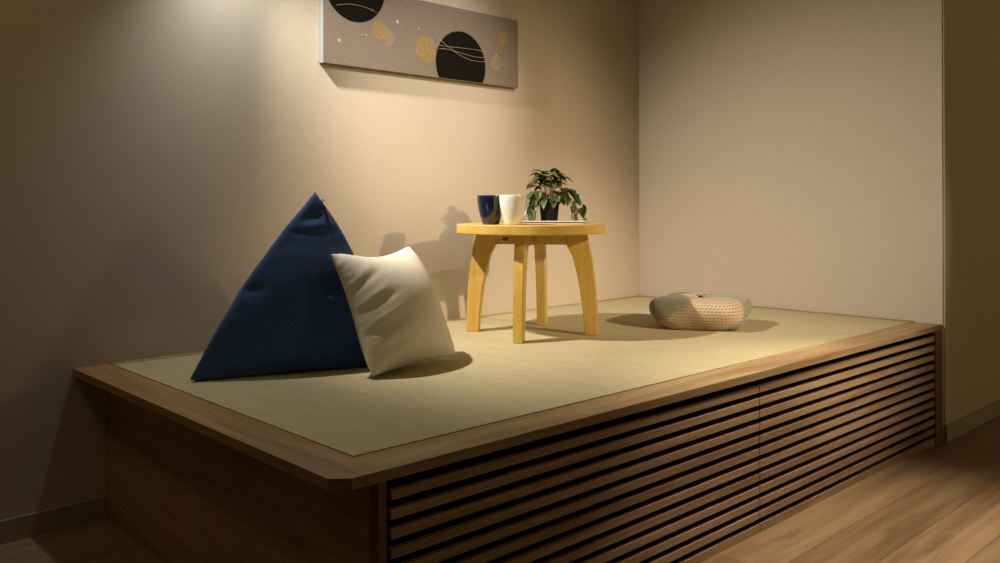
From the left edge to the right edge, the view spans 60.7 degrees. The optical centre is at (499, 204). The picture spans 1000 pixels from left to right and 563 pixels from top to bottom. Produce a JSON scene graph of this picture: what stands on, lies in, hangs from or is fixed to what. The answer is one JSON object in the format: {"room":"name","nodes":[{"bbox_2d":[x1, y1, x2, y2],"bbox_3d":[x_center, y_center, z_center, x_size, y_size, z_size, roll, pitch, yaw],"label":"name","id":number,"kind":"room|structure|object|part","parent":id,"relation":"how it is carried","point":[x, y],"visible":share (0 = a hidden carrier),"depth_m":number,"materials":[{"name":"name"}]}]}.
{"room":"japanese tatami room","nodes":[
{"label":"japanese tatami room","id":0,"kind":"room"},
{"bbox_2d":[0,0,639,520],"bbox_3d":[-1.133,-0.321,2.521,4.997,2.560,0.204,0,0,-43],"label":"wall","id":1,"kind":"structure","parent":0,"point":[153,153],"depth_m":2.69,"materials":[{"name":"paint"}]},
{"bbox_2d":[0,497,105,544],"bbox_3d":[-2.004,0.871,1.590,2.447,0.062,0.007,0,0,-44],"label":"baseboard","id":2,"kind":"structure","parent":1,"relation":"attached to","point":[14,529],"depth_m":2.34,"materials":[{"name":"wood"}]},
{"bbox_2d":[319,0,517,88],"bbox_3d":[-0.274,-0.631,3.271,0.955,0.284,0.028,0,0,-44],"label":"wall art","id":3,"kind":"object","parent":1,"relation":"attached to","point":[421,38],"visible":1,"depth_m":3.23,"materials":[{"name":"grey fabric"}]},
{"bbox_2d":[0,415,999,562],"bbox_3d":[1.731,0.919,1.081,7.200,0.060,6.015,0,0,-43],"label":"floor","id":4,"kind":"structure","parent":0,"point":[940,503],"depth_m":2.35,"materials":[{"name":"brown wood"}]},
{"bbox_2d":[73,295,940,562],"bbox_3d":[0.212,0.673,2.815,2.635,0.443,1.409,0,0,-43],"label":"platform","id":5,"kind":"object","parent":4,"relation":"on","point":[664,472],"visible":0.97,"depth_m":2.00,"materials":[{"name":"brown wood"}]},
{"bbox_3d":[-0.673,0.687,1.968,0.010,0.420,1.327,0,0,-43],"label":"panel","id":6,"kind":"part","parent":5,"relation":"part of","materials":[{"name":"brown wood"}]},
{"bbox_2d":[114,353,624,456],"bbox_3d":[-0.402,0.468,2.259,0.780,0.027,1.236,0,0,-43],"label":"mat","id":7,"kind":"object","parent":5,"relation":"on","point":[353,412],"visible":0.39,"depth_m":2.02,"materials":[{"name":"beige wicker"}]},
{"bbox_2d":[190,192,366,379],"bbox_3d":[-0.662,0.211,2.408,0.496,0.489,0.480,0,0,-43],"label":"beanbag","id":8,"kind":"object","parent":7,"relation":"on","point":[292,313],"visible":0.8,"depth_m":2.29,"materials":[{"name":"blue fabric"}]},
{"bbox_2d":[331,247,455,375],"bbox_3d":[-0.298,0.288,2.405,0.224,0.317,0.370,0,0,33],"label":"cushion","id":9,"kind":"object","parent":7,"relation":"on","point":[398,316],"visible":1,"depth_m":2.30,"materials":[{"name":"beige fabric"}]},
{"bbox_3d":[-0.204,0.467,3.331,2.538,0.029,0.035,0,0,-44],"label":"trim","id":10,"kind":"part","parent":5,"relation":"part of","materials":[{"name":"brown wood"}]},
{"bbox_3d":[-0.210,0.686,1.476,0.018,0.420,0.024,0,0,-43],"label":"post","id":11,"kind":"part","parent":5,"relation":"part of","materials":[{"name":"brown wood"}]},
{"bbox_3d":[0.255,0.695,1.907,1.225,0.399,0.010,0,0,-43],"label":"slatted panel","id":12,"kind":"part","parent":5,"relation":"part of","materials":[{"name":"brown wood"}]},
{"bbox_2d":[446,313,798,391],"bbox_3d":[0.191,0.466,2.827,0.862,0.027,1.254,0,0,-43],"label":"mat","id":13,"kind":"object","parent":5,"relation":"on","point":[625,358],"visible":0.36,"depth_m":2.63,"materials":[{"name":"beige wicker"}]},
{"bbox_2d":[457,222,605,343],"bbox_3d":[0.110,0.260,3.005,0.524,0.386,0.524,0,0,13],"label":"side table","id":14,"kind":"object","parent":13,"relation":"on","point":[575,236],"visible":0.97,"depth_m":2.95,"materials":[{"name":"yellow wood"}]},
{"bbox_3d":[-0.064,0.277,3.046,0.109,0.352,0.033,0,0,13],"label":"leg","id":15,"kind":"part","parent":14,"relation":"part of","materials":[{"name":"yellow wood"}]},
{"bbox_2d":[477,195,501,224],"bbox_3d":[-0.032,0.018,2.893,0.093,0.098,0.093,0,0,-43],"label":"cup","id":16,"kind":"object","parent":14,"relation":"on","point":[488,205],"visible":0.91,"depth_m":2.86,"materials":[{"name":"blue ceramic"}]},
{"bbox_2d":[499,195,526,224],"bbox_3d":[0.043,0.018,2.818,0.091,0.099,0.091,0,0,-43],"label":"cup","id":17,"kind":"object","parent":14,"relation":"on","point":[512,207],"visible":0.99,"depth_m":2.79,"materials":[{"name":"white ceramic"}]},
{"bbox_3d":[0.070,0.277,2.832,0.033,0.352,0.109,0,0,13],"label":"leg","id":18,"kind":"part","parent":14,"relation":"part of","materials":[{"name":"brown wood"}]},
{"bbox_3d":[0.110,0.120,3.005,0.250,0.040,0.028,0,0,13],"label":"cross rail","id":19,"kind":"part","parent":14,"relation":"part of","materials":[{"name":"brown wood"}]},
{"bbox_3d":[0.110,0.120,3.005,0.028,0.040,0.250,0,0,13],"label":"cross rail","id":20,"kind":"part","parent":14,"relation":"part of","materials":[{"name":"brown wood"}]},
{"bbox_3d":[0.151,0.276,3.179,0.033,0.352,0.109,0,0,13],"label":"leg","id":21,"kind":"part","parent":14,"relation":"part of","materials":[{"name":"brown wood"}]},
{"bbox_2d":[522,220,583,223],"bbox_3d":[0.184,0.063,3.043,0.224,0.008,0.136,0,0,5],"label":"booklet","id":22,"kind":"object","parent":14,"relation":"on","point":[563,221],"visible":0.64,"depth_m":2.98,"materials":[{"name":"white paper"}]},
{"bbox_2d":[523,168,586,220],"bbox_3d":[0.190,-0.035,3.070,0.239,0.187,0.162,0,0,21],"label":"potted plant","id":23,"kind":"object","parent":22,"relation":"on","point":[549,203],"visible":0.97,"depth_m":3.06,"materials":[{"name":"green plant"}]},
{"bbox_3d":[0.178,0.024,3.079,0.065,0.069,0.065,0,0,-43],"label":"pot","id":24,"kind":"part","parent":23,"relation":"part of","materials":[{"name":"black plastic"}]},
{"bbox_3d":[0.284,0.276,2.965,0.109,0.352,0.033,0,0,13],"label":"leg","id":25,"kind":"part","parent":14,"relation":"part of","materials":[{"name":"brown wood"}]},
{"bbox_3d":[0.675,0.696,2.369,2.482,0.394,0.012,0,0,-43],"label":"backing panel","id":26,"kind":"part","parent":5,"relation":"part of","materials":[{"name":"black wood"}]},
{"bbox_3d":[0.678,0.485,2.365,2.482,0.025,0.022,0,0,-43],"label":"rail","id":27,"kind":"part","parent":5,"relation":"part of","materials":[{"name":"brown wood"}]},
{"bbox_2d":[526,297,909,348],"bbox_3d":[0.813,0.464,3.422,0.860,0.027,1.272,0,0,-43],"label":"mat","id":28,"kind":"object","parent":5,"relation":"on","point":[784,328],"visible":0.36,"depth_m":3.22,"materials":[{"name":"beige wicker"}]},
{"bbox_2d":[649,292,751,330],"bbox_3d":[0.748,0.392,3.177,0.345,0.117,0.346,0,0,26],"label":"floor cushion","id":29,"kind":"object","parent":28,"relation":"on","point":[683,310],"visible":1,"depth_m":3.04,"materials":[{"name":"fabric"}]},
{"bbox_3d":[0.653,0.395,3.189,0.190,0.112,0.278,0,0,35],"label":"fabric panel","id":30,"kind":"part","parent":29,"relation":"part of","materials":[{"name":"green fabric"}]},
{"bbox_3d":[0.760,0.395,3.272,0.275,0.112,0.192,0,0,35],"label":"fabric panel","id":31,"kind":"part","parent":29,"relation":"part of","materials":[{"name":"fabric"}]},
{"bbox_3d":[0.843,0.394,3.164,0.194,0.112,0.273,0,0,35],"label":"fabric panel","id":32,"kind":"part","parent":29,"relation":"part of","materials":[{"name":"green fabric"}]},
{"bbox_3d":[1.140,0.463,3.728,0.032,0.029,1.274,0,0,-43],"label":"trim","id":33,"kind":"part","parent":5,"relation":"part of","materials":[{"name":"brown wood"}]},
{"bbox_3d":[1.159,0.692,2.754,1.244,0.399,0.010,0,0,-43],"label":"slatted panel","id":34,"kind":"part","parent":5,"relation":"part of","materials":[{"name":"brown wood"}]},
{"bbox_3d":[1.628,0.680,3.199,0.044,0.420,0.024,0,0,-43],"label":"post","id":35,"kind":"part","parent":5,"relation":"part of","materials":[{"name":"brown wood"}]},
{"bbox_2d":[639,0,999,441],"bbox_3d":[1.944,-0.331,4.503,2.203,2.560,1.520,0,0,-43],"label":"wall","id":36,"kind":"structure","parent":0,"point":[825,156],"depth_m":3.55,"materials":[{"name":"paint"}]},
{"bbox_2d":[945,399,999,441],"bbox_3d":[2.472,0.856,3.947,2.199,0.062,0.007,0,0,-43],"label":"baseboard","id":37,"kind":"structure","parent":36,"relation":"attached to","point":[954,429],"depth_m":3.37,"materials":[{"name":"wood"}]}
]}

